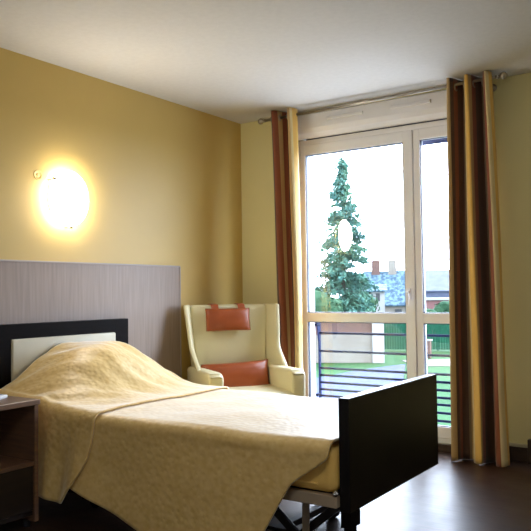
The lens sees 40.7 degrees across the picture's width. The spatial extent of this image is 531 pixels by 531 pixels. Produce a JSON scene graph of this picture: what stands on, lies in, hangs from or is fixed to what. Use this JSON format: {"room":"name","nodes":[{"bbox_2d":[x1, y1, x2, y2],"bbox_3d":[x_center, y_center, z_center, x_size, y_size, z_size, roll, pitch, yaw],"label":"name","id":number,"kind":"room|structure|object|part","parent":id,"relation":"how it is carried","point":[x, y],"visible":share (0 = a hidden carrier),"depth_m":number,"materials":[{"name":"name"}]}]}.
{"room":"care facility","nodes":[
{"label":"care facility","id":0,"kind":"room"},
{"bbox_2d":[0,47,242,379],"bbox_3d":[-2.010,0.070,3.450,0.300,2.620,6.550,-2,-3,34],"label":"wall","id":1,"kind":"structure","parent":0,"point":[161,178],"depth_m":4.77,"materials":[{"name":"paint"}]},
{"bbox_2d":[34,170,41,179],"bbox_3d":[-1.337,-0.533,4.208,0.004,0.062,0.062,-2,-3,34],"label":"wall fitting","id":2,"kind":"object","parent":1,"relation":"attached to","point":[37,173],"visible":1,"depth_m":4.21,"materials":[{"name":"plastic"}]},
{"bbox_2d":[48,171,87,228],"bbox_3d":[-1.188,-0.399,4.345,0.088,0.356,0.298,-2,-3,34],"label":"wall lamp","id":3,"kind":"object","parent":1,"relation":"attached to","point":[68,194],"visible":1,"depth_m":4.30,"materials":[{"name":"white glass"}]},
{"bbox_2d":[0,259,181,377],"bbox_3d":[-1.770,0.559,3.490,0.022,1.214,4.108,-2,-3,34],"label":"wall panel","id":4,"kind":"object","parent":1,"relation":"attached to","point":[149,296],"visible":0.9,"depth_m":4.59,"materials":[{"name":"grey wood"}]},
{"bbox_2d":[0,0,530,123],"bbox_3d":[0.040,-1.420,2.103,5.300,0.200,6.550,-2,-3,34],"label":"ceiling","id":5,"kind":"structure","parent":0,"point":[238,61],"depth_m":4.04,"materials":[{"name":"paint"}]},
{"bbox_2d":[0,452,530,530],"bbox_3d":[0.089,1.239,2.022,4.700,0.120,6.000,-2,-3,34],"label":"floor","id":6,"kind":"structure","parent":0,"point":[463,494],"depth_m":3.65,"materials":[{"name":"laminate"}]},
{"bbox_2d":[0,396,39,526],"bbox_3d":[-1.408,0.946,3.367,0.494,0.606,0.470,-2,-3,34],"label":"nightstand","id":7,"kind":"object","parent":6,"relation":"on","point":[18,415],"visible":1,"depth_m":3.41,"materials":[{"name":"brown wood"}]},
{"bbox_2d":[0,394,7,399],"bbox_3d":[-1.310,0.636,3.460,0.090,0.018,0.095,-1,-2,6],"label":"pack","id":8,"kind":"object","parent":7,"relation":"on","point":[2,396],"visible":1,"depth_m":3.47,"materials":[{"name":"white paper"}]},
{"bbox_3d":[-1.227,1.054,3.242,0.018,0.207,0.406,-2,-3,34],"label":"drawer","id":9,"kind":"part","parent":7,"relation":"part of","materials":[{"name":"brown laminate"}]},
{"bbox_3d":[-1.412,1.179,3.364,0.452,0.020,0.412,-2,-3,34],"label":"panel","id":10,"kind":"part","parent":7,"relation":"part of","materials":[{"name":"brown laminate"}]},
{"bbox_2d":[0,455,33,473],"bbox_3d":[-1.409,0.944,3.369,0.466,0.018,0.412,-2,-3,34],"label":"shelf","id":11,"kind":"object","parent":7,"relation":"attached to","point":[9,464],"depth_m":3.39,"materials":[{"name":"brown wood"}]},
{"bbox_2d":[0,318,437,530],"bbox_3d":[-0.320,0.773,3.660,2.157,0.947,0.989,-2,-3,34],"label":"bed","id":12,"kind":"object","parent":6,"relation":"on","point":[388,434],"visible":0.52,"depth_m":3.05,"materials":[{"name":"black paint"}]},
{"bbox_3d":[-1.174,0.637,4.233,0.025,0.445,0.776,-2,-3,34],"label":"padded panel","id":13,"kind":"part","parent":12,"relation":"part of","materials":[{"name":"leather"}]},
{"bbox_3d":[-1.189,0.687,4.253,0.060,0.707,0.986,-2,-3,34],"label":"headboard","id":14,"kind":"part","parent":12,"relation":"part of","materials":[{"name":"black paint"}]},
{"bbox_3d":[0.061,1.046,3.000,0.309,0.254,0.020,-2,-3,34],"label":"scissor leg","id":15,"kind":"part","parent":12,"relation":"part of","materials":[{"name":"grey metal"}]},
{"bbox_3d":[-0.575,0.922,3.264,2.050,0.045,0.030,-2,-3,34],"label":"rail","id":16,"kind":"part","parent":12,"relation":"part of","materials":[{"name":"beige metal"}]},
{"bbox_2d":[291,440,339,491],"bbox_3d":[-0.305,0.819,3.647,2.014,0.177,0.964,-2,-3,34],"label":"mattress","id":17,"kind":"object","parent":12,"relation":"on","point":[325,477],"visible":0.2,"depth_m":2.72,"materials":[{"name":"yellow fabric"}]},
{"bbox_2d":[0,340,228,503],"bbox_3d":[-0.836,0.791,3.983,0.772,0.718,1.156,-2,-3,34],"label":"bedspread","id":18,"kind":"object","parent":17,"relation":"on","point":[74,383],"visible":0.84,"depth_m":3.73,"materials":[{"name":"beige fabric"}]},
{"bbox_2d":[70,389,338,530],"bbox_3d":[-0.049,0.939,3.453,1.370,0.522,1.126,-2,-3,34],"label":"bedspread","id":19,"kind":"object","parent":17,"relation":"on","point":[218,459],"visible":0.8,"depth_m":3.07,"materials":[{"name":"beige fabric"}]},
{"bbox_3d":[0.219,1.041,2.922,0.299,0.254,0.020,-2,-3,34],"label":"scissor leg","id":20,"kind":"part","parent":12,"relation":"part of","materials":[{"name":"grey metal"}]},
{"bbox_3d":[0.324,1.019,2.709,0.042,0.185,0.085,-2,-3,34],"label":"bumper post","id":21,"kind":"part","parent":12,"relation":"part of","materials":[{"name":"black paint"}]},
{"bbox_3d":[0.552,0.726,3.071,0.044,0.428,0.916,-2,-3,34],"label":"footboard","id":22,"kind":"part","parent":12,"relation":"part of","materials":[{"name":"black wood"}]},
{"bbox_2d":[183,303,304,395],"bbox_3d":[-0.167,0.784,4.968,0.720,1.023,0.802,0,-2,-18],"label":"armchair","id":23,"kind":"object","parent":6,"relation":"on","point":[262,342],"visible":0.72,"depth_m":5.18,"materials":[{"name":"beige leather"}]},
{"bbox_3d":[-0.410,0.893,4.817,0.102,0.397,0.663,0,-2,-18],"label":"armrest","id":24,"kind":"part","parent":23,"relation":"part of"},
{"bbox_2d":[205,303,250,330],"bbox_3d":[-0.290,0.377,5.259,0.335,0.198,0.204,0,-2,-18],"label":"headrest pillow","id":25,"kind":"object","parent":23,"relation":"attached to","point":[217,319],"visible":1,"depth_m":5.17,"materials":[{"name":"orange leather"}]},
{"bbox_3d":[-0.263,0.643,5.258,0.588,0.714,0.203,0,-2,-18],"label":"backrest","id":26,"kind":"part","parent":23,"relation":"part of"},
{"bbox_2d":[201,359,269,386],"bbox_3d":[-0.202,0.803,5.044,0.508,0.260,0.163,0,-2,-18],"label":"lumbar cushion","id":27,"kind":"object","parent":23,"relation":"on","point":[249,373],"visible":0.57,"depth_m":5.00,"materials":[{"name":"orange leather"}]},
{"bbox_2d":[228,384,293,394],"bbox_3d":[-0.140,0.901,4.887,0.510,0.130,0.640,0,-2,-18],"label":"seat cushion","id":28,"kind":"object","parent":23,"relation":"on","point":[274,388],"depth_m":4.81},
{"bbox_3d":[0.119,0.893,4.992,0.102,0.397,0.663,0,-2,-18],"label":"armrest","id":29,"kind":"part","parent":23,"relation":"part of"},
{"bbox_2d":[241,73,530,463],"bbox_3d":[1.832,0.066,4.663,4.700,2.620,0.358,-2,-3,34],"label":"wall","id":30,"kind":"structure","parent":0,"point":[512,95],"depth_m":4.70,"materials":[{"name":"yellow paint"}]},
{"bbox_3d":[0.428,0.827,5.768,0.012,0.860,0.067,-2,-3,34],"label":"post","id":31,"kind":"part","parent":30,"relation":"part of","materials":[{"name":"metal"}]},
{"bbox_2d":[298,90,446,140],"bbox_3d":[0.837,-1.097,5.188,1.540,0.180,0.096,-2,-3,34],"label":"box","id":32,"kind":"object","parent":30,"relation":"attached to","point":[430,106],"visible":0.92,"depth_m":5.19,"materials":[{"name":"white plastic"}]},
{"bbox_2d":[326,111,362,119],"bbox_3d":[0.584,-1.116,5.315,0.300,0.024,0.021,-2,-3,34],"label":"air vent","id":33,"kind":"object","parent":32,"relation":"attached to","point":[339,115],"depth_m":5.32,"materials":[{"name":"white plastic"}]},
{"bbox_2d":[390,99,430,108],"bbox_3d":[1.014,-1.133,5.024,0.300,0.024,0.021,-2,-3,34],"label":"air vent","id":34,"kind":"object","parent":32,"relation":"attached to","point":[409,103],"depth_m":5.02,"materials":[{"name":"white plastic"}]},
{"bbox_2d":[298,119,450,452],"bbox_3d":[0.885,0.143,5.189,1.540,2.290,0.147,-2,-3,34],"label":"window","id":35,"kind":"structure","parent":30,"relation":"attached to","point":[415,316],"depth_m":5.10,"materials":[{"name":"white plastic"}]},
{"bbox_3d":[0.688,0.129,5.345,0.936,2.165,0.065,-2,-3,34],"label":"sash","id":36,"kind":"part","parent":35,"relation":"part of","materials":[{"name":"white plastic"}]},
{"bbox_3d":[1.008,0.222,5.050,0.022,0.120,0.060,-2,-3,34],"label":"handle","id":37,"kind":"part","parent":35,"relation":"part of","materials":[{"name":"white plastic"}]},
{"bbox_3d":[1.283,0.106,4.941,0.498,2.165,0.065,-2,-3,34],"label":"sash","id":38,"kind":"part","parent":35,"relation":"part of","materials":[{"name":"white plastic"}]},
{"bbox_2d":[306,118,446,156],"bbox_3d":[0.937,-1.022,5.330,1.473,0.323,0.015,-2,-3,34],"label":"roller shutter","id":39,"kind":"object","parent":30,"relation":"attached to","point":[443,140],"visible":0.05,"depth_m":5.24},
{"bbox_3d":[1.031,0.803,5.360,1.478,0.860,0.068,-2,-3,34],"label":"balcony railing","id":40,"kind":"part","parent":30,"relation":"part of","materials":[{"name":"blue metal"}]},
{"bbox_2d":[258,72,507,124],"bbox_3d":[0.779,-1.164,5.134,1.922,0.070,0.194,-2,-3,34],"label":"curtain rod","id":41,"kind":"object","parent":30,"relation":"attached to","point":[503,75],"visible":0.73,"depth_m":4.99,"materials":[{"name":"silver metal"}]},
{"bbox_2d":[270,107,302,369],"bbox_3d":[0.159,0.061,5.435,0.299,2.491,0.136,-2,-3,34],"label":"curtain","id":42,"kind":"object","parent":41,"relation":"hanging from","point":[284,131],"visible":0.83,"depth_m":5.41,"materials":[{"name":"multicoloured fabric"}]},
{"bbox_2d":[446,71,509,466],"bbox_3d":[1.364,0.013,4.615,0.355,2.493,0.142,-2,-3,34],"label":"curtain","id":43,"kind":"object","parent":41,"relation":"hanging from","point":[479,416],"visible":1,"depth_m":4.62,"materials":[{"name":"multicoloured fabric"}]},
{"bbox_2d":[509,446,527,461],"bbox_3d":[2.611,1.173,3.931,2.660,0.092,0.014,-2,-3,34],"label":"baseboard","id":44,"kind":"structure","parent":30,"relation":"attached to","point":[520,454],"depth_m":4.59,"materials":[{"name":"brown wood"}]},
{"label":"outside","id":45,"kind":"structure","parent":0,"visible":0},
{"bbox_2d":[316,328,450,425],"bbox_3d":[35.121,13.121,235.722,440.000,0.480,419.400,-2,-3,34],"label":"lawn","id":46,"kind":"structure","parent":45,"point":[390,360],"depth_m":40.71,"materials":[{"name":"green plant"}]},
{"bbox_2d":[315,287,345,311],"bbox_3d":[3.845,3.900,52.184,4.716,4.697,3.949,1,-3,-36],"label":"shrub","id":47,"kind":"object","parent":46,"relation":"on","point":[324,302],"visible":0.25,"depth_m":51.25,"materials":[{"name":"green plant"}]},
{"bbox_2d":[314,155,379,311],"bbox_3d":[6.568,-1.416,59.640,6.037,15.819,6.228,1,-3,-39],"label":"conifer","id":48,"kind":"object","parent":46,"relation":"on","point":[349,286],"visible":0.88,"depth_m":59.18,"materials":[{"name":"green plant"}]},
{"bbox_2d":[315,323,384,362],"bbox_3d":[4.550,4.563,45.338,5.600,2.830,4.000,-1,-2,6],"label":"brick outbuilding","id":49,"kind":"structure","parent":46,"relation":"on","point":[372,343],"depth_m":43.52,"materials":[{"name":"pink stone"}]},
{"bbox_2d":[360,291,379,311],"bbox_3d":[8.832,4.411,68.383,4.467,4.783,3.773,1,-3,-43],"label":"shrub","id":50,"kind":"object","parent":46,"relation":"on","point":[373,300],"visible":0.03,"depth_m":67.75,"materials":[{"name":"green plant"}]},
{"bbox_2d":[364,284,387,311],"bbox_3d":[11.067,4.557,77.099,4.000,5.100,6.600,-1,-2,8],"label":"house","id":51,"kind":"structure","parent":46,"relation":"on","point":[380,295],"depth_m":73.99,"materials":[{"name":"white stone"}]},
{"bbox_2d":[363,260,404,327],"bbox_3d":[15.365,3.401,87.601,6.600,8.100,8.600,-1,-2,10],"label":"house","id":52,"kind":"structure","parent":46,"relation":"on","point":[395,280],"depth_m":86.25,"materials":[{"name":"blue brick"}]},
{"bbox_2d":[384,324,449,350],"bbox_3d":[12.332,4.914,51.286,8.806,2.380,0.162,-1,-2,13],"label":"fence","id":53,"kind":"object","parent":46,"relation":"on","point":[397,342],"visible":0.12,"depth_m":51.41,"materials":[{"name":"green metal"}]},
{"bbox_2d":[401,308,439,333],"bbox_3d":[12.473,4.729,58.874,4.002,3.326,2.512,0,-2,-23],"label":"shrub","id":54,"kind":"object","parent":46,"relation":"on","point":[427,309],"visible":0.03,"depth_m":58.58,"materials":[{"name":"green plant"}]},
{"bbox_2d":[400,270,448,297],"bbox_3d":[30.381,4.667,123.228,16.600,7.900,14.600,-1,-2,14],"label":"lilac roofed hall","id":55,"kind":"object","parent":46,"relation":"on","point":[437,281],"visible":0.19,"depth_m":118.64,"materials":[{"name":"purple"}]},
{"bbox_2d":[427,339,432,357],"bbox_3d":[10.414,5.315,45.676,0.400,1.200,0.400,-2,-3,34],"label":"post","id":56,"kind":"object","parent":46,"relation":"on","point":[429,350],"visible":0.71,"depth_m":45.55,"materials":[{"name":"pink brick"}]},
{"bbox_2d":[426,298,448,333],"bbox_3d":[16.400,4.975,69.979,4.200,3.580,4.400,-1,-2,13],"label":"annex","id":57,"kind":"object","parent":46,"relation":"on","point":[430,302],"visible":0.18,"depth_m":68.03,"materials":[{"name":"brick"}]},
{"bbox_2d":[433,301,448,334],"bbox_3d":[16.372,4.830,64.028,3.682,3.416,3.589,-2,-3,34],"label":"shrub","id":58,"kind":"object","parent":46,"relation":"on","point":[443,306],"visible":0.21,"depth_m":63.29,"materials":[{"name":"green plant"}]},
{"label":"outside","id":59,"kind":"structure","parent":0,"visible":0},
{"bbox_2d":[401,359,449,365],"bbox_3d":[13.046,5.776,42.527,9.634,0.060,4.844,-1,-2,8],"label":"path","id":60,"kind":"structure","parent":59,"point":[430,362],"depth_m":42.75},
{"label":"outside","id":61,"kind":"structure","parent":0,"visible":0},
{"bbox_2d":[316,364,404,397],"bbox_3d":[2.662,5.541,32.979,7.115,0.060,20.021,-1,-2,12],"label":"road","id":62,"kind":"structure","parent":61,"point":[395,367],"depth_m":34.51,"materials":[{"name":"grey asphalt"}]}
]}

